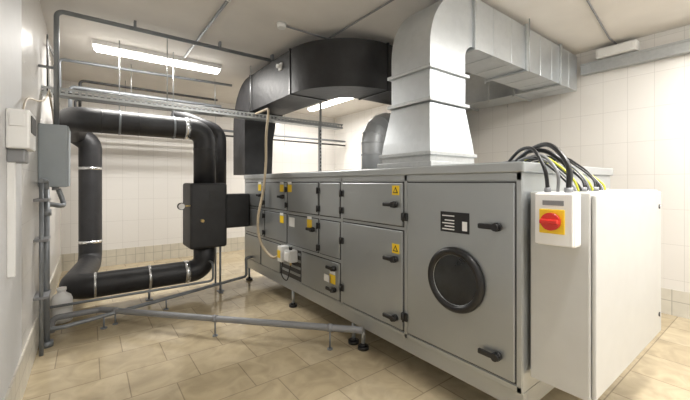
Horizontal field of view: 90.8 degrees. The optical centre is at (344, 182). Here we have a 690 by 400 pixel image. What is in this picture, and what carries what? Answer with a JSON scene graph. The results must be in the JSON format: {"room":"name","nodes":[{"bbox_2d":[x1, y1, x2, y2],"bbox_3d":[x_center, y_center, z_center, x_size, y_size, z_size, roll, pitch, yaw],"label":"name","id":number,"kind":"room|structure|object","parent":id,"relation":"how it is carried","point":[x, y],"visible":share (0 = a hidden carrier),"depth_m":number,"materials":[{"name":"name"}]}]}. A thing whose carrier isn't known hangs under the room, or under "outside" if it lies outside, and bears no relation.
{"room":"mechanical room","nodes":[
{"label":"mechanical room","id":0,"kind":"room"},
{"bbox_2d":[0,0,60,399],"bbox_3d":[-2.119,-0.125,2.097,0.100,3.250,9.100,0,0,-37],"label":"wall","id":1,"kind":"structure","parent":0,"point":[23,29],"depth_m":2.44,"materials":[{"name":"paint"}]},
{"bbox_2d":[5,108,35,277],"bbox_3d":[-1.966,0.060,2.069,0.110,0.980,0.288,0,0,-37],"label":"thermostat box","id":2,"kind":"object","parent":1,"relation":"attached to","point":[20,124],"depth_m":1.98,"materials":[{"name":"white plastic"}]},
{"bbox_2d":[4,254,61,399],"bbox_3d":[-2.070,1.355,2.126,0.012,0.290,9.088,0,0,-37],"label":"baseboard","id":3,"kind":"structure","parent":1,"relation":"attached to","point":[16,389],"depth_m":2.56,"materials":[{"name":"tile"}]},
{"bbox_2d":[33,178,65,355],"bbox_3d":[-2.742,0.730,3.134,0.154,1.540,0.514,0,0,-23],"label":"riser pipe","id":4,"kind":"object","parent":1,"relation":"attached to","point":[43,295],"visible":0.98,"depth_m":3.09,"materials":[{"name":"grey metal"}]},
{"bbox_2d":[38,123,70,189],"bbox_3d":[-2.892,-0.245,3.393,0.225,0.630,0.400,0,0,-37],"label":"junction box","id":5,"kind":"object","parent":1,"relation":"attached to","point":[54,141],"visible":0.93,"depth_m":3.24,"materials":[{"name":"plastic"}]},
{"bbox_2d":[22,34,59,118],"bbox_3d":[-2.853,-1.010,3.295,0.124,1.192,2.904,0,0,-37],"label":"cable","id":6,"kind":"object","parent":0,"point":[48,46],"depth_m":3.39,"materials":[{"name":"white plastic"}]},
{"bbox_2d":[61,80,334,253],"bbox_3d":[-2.579,-0.125,7.510,5.880,3.250,0.100,0,0,-37],"label":"wall","id":7,"kind":"structure","parent":0,"point":[144,177],"depth_m":6.57,"materials":[{"name":"tile"}]},
{"bbox_2d":[62,237,244,270],"bbox_3d":[-2.545,1.355,7.465,5.656,0.290,0.012,0,0,-37],"label":"baseboard","id":8,"kind":"structure","parent":7,"relation":"attached to","point":[111,257],"depth_m":6.50,"materials":[{"name":"tile"}]},
{"bbox_2d":[59,58,345,145],"bbox_3d":[-1.831,-1.290,6.484,5.520,0.920,1.299,0,0,-37],"label":"cable tray","id":9,"kind":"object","parent":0,"point":[79,87],"depth_m":5.13,"materials":[{"name":"grey metal"}]},
{"bbox_2d":[22,250,689,399],"bbox_3d":[0.189,1.550,3.836,5.880,0.100,9.300,0,0,-37],"label":"floor","id":10,"kind":"structure","parent":0,"point":[137,357],"depth_m":2.91,"materials":[{"name":"tile"}]},
{"bbox_2d":[50,286,72,323],"bbox_3d":[-3.076,1.317,3.692,0.190,0.365,0.189,0,0,-37],"label":"canister","id":11,"kind":"object","parent":10,"relation":"on","point":[61,297],"visible":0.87,"depth_m":3.64,"materials":[{"name":"white plastic"}]},
{"bbox_2d":[50,256,251,331],"bbox_3d":[-2.096,1.200,4.098,2.347,0.600,0.472,0,0,-44],"label":"supply pipe","id":12,"kind":"object","parent":10,"relation":"on","point":[165,299],"visible":0.87,"depth_m":3.92,"materials":[{"name":"grey metal"}]},
{"bbox_2d":[59,40,249,300],"bbox_3d":[-2.746,-0.125,4.986,2.245,3.250,1.870,0,0,-37],"label":"loop","id":13,"kind":"object","parent":10,"relation":"on","point":[207,207],"visible":0.96,"depth_m":4.56,"materials":[{"name":"black plastic"}]},
{"bbox_2d":[50,307,362,350],"bbox_3d":[-1.390,1.385,3.346,3.165,0.230,0.338,0,0,8],"label":"drain pipe","id":14,"kind":"object","parent":10,"relation":"on","point":[329,327],"visible":0.95,"depth_m":3.31,"materials":[{"name":"grey plastic"}]},
{"bbox_2d":[244,161,612,399],"bbox_3d":[0.275,0.687,4.026,1.655,1.626,4.280,0,0,-37],"label":"air handling unit","id":15,"kind":"object","parent":10,"relation":"on","point":[434,262],"visible":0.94,"depth_m":2.48,"materials":[{"name":"metal"}]},
{"bbox_2d":[233,38,392,174],"bbox_3d":[-0.322,-0.938,5.113,1.860,1.624,2.886,0,0,-37],"label":"duct","id":16,"kind":"object","parent":15,"relation":"on","point":[310,73],"visible":0.78,"depth_m":4.11,"materials":[{"name":"metal"}]},
{"bbox_2d":[361,0,576,168],"bbox_3d":[1.179,-0.938,4.563,3.225,1.624,2.530,0,0,-37],"label":"air duct","id":17,"kind":"object","parent":15,"relation":"on","point":[508,62],"visible":0.92,"depth_m":2.98,"materials":[{"name":"metal"}]},
{"bbox_2d":[531,187,660,399],"bbox_3d":[1.638,0.562,2.172,1.530,1.075,0.318,0,0,-37],"label":"electrical cabinet","id":18,"kind":"object","parent":15,"relation":"attached to","point":[596,254],"visible":0.98,"depth_m":1.82,"materials":[{"name":"white metal"}]},
{"bbox_2d":[504,142,605,191],"bbox_3d":[1.298,-0.091,2.213,0.855,0.278,0.601,0,0,-37],"label":"cable bundle","id":19,"kind":"object","parent":18,"relation":"on","point":[553,159],"visible":0.9,"depth_m":1.96,"materials":[{"name":"black plastic"}]},
{"bbox_2d":[535,188,580,247],"bbox_3d":[1.086,0.175,1.758,0.150,0.300,0.190,0,0,-37],"label":"switch","id":20,"kind":"object","parent":18,"relation":"attached to","point":[557,214],"depth_m":1.72,"materials":[{"name":"white plastic"}]},
{"bbox_2d":[39,0,689,117],"bbox_3d":[0.189,-1.800,3.836,5.880,0.100,9.300,0,0,-37],"label":"ceiling","id":21,"kind":"structure","parent":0,"point":[246,26],"depth_m":3.83,"materials":[{"name":"white paint"}]},
{"bbox_2d":[38,10,273,124],"bbox_3d":[-1.588,-1.155,4.200,3.280,1.190,0.060,0,0,-37],"label":"conduit","id":22,"kind":"object","parent":21,"relation":"hanging from","point":[55,67],"depth_m":3.40,"materials":[{"name":"grey metal"}]},
{"bbox_2d":[92,39,221,73],"bbox_3d":[-2.496,-1.692,4.649,1.550,0.115,0.170,0,0,-37],"label":"fluorescent ceiling light","id":23,"kind":"object","parent":21,"relation":"attached to","point":[98,45],"visible":1,"depth_m":4.53,"materials":[{"name":"white plastic"}]},
{"bbox_2d":[41,38,342,170],"bbox_3d":[-1.577,-0.938,4.568,3.740,1.624,0.166,0,0,-37],"label":"cable tray","id":24,"kind":"object","parent":21,"relation":"hanging from","point":[65,94],"visible":0.98,"depth_m":4.22,"materials":[{"name":"grey metal"}]},
{"bbox_2d":[255,108,277,258],"bbox_3d":[-1.040,-0.003,4.441,0.098,1.941,0.684,0,0,-42],"label":"hose","id":25,"kind":"object","parent":24,"relation":"hanging from","point":[266,109],"visible":0.94,"depth_m":4.47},
{"bbox_2d":[306,98,352,111],"bbox_3d":[-0.320,-1.692,7.146,0.190,0.115,1.600,0,0,-37],"label":"fluorescent ceiling light","id":26,"kind":"object","parent":21,"relation":"attached to","point":[329,102],"visible":0.55,"depth_m":7.12,"materials":[{"name":"white plastic"}]},
{"bbox_2d":[184,0,616,57],"bbox_3d":[1.289,-1.725,3.507,4.220,0.050,6.050,0,0,-37],"label":"conduit","id":27,"kind":"object","parent":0,"point":[281,25],"depth_m":3.70,"materials":[{"name":"grey metal"}]},
{"bbox_2d":[335,25,689,292],"bbox_3d":[2.497,-0.125,5.576,0.100,3.250,9.100,0,0,-37],"label":"wall","id":28,"kind":"structure","parent":0,"point":[632,121],"depth_m":4.22,"materials":[{"name":"tile"}]},
{"bbox_2d":[596,39,639,59],"bbox_3d":[3.361,-1.640,4.205,0.170,0.120,0.410,0,0,-37],"label":"wall lamp","id":29,"kind":"object","parent":28,"relation":"attached to","point":[633,45],"visible":0.91,"depth_m":4.14,"materials":[{"name":"white plastic"}]},
{"bbox_2d":[580,38,689,75],"bbox_3d":[4.032,-1.495,3.364,0.110,0.140,2.920,0,0,-37],"label":"cable trunking","id":30,"kind":"object","parent":28,"relation":"attached to","point":[682,47],"visible":1,"depth_m":4.04,"materials":[{"name":"white plastic"}]},
{"bbox_2d":[661,287,689,318],"bbox_3d":[2.456,1.355,5.537,0.012,0.290,9.088,0,0,-37],"label":"baseboard","id":31,"kind":"structure","parent":28,"relation":"attached to","point":[673,302],"depth_m":3.84,"materials":[{"name":"tile"}]}
]}

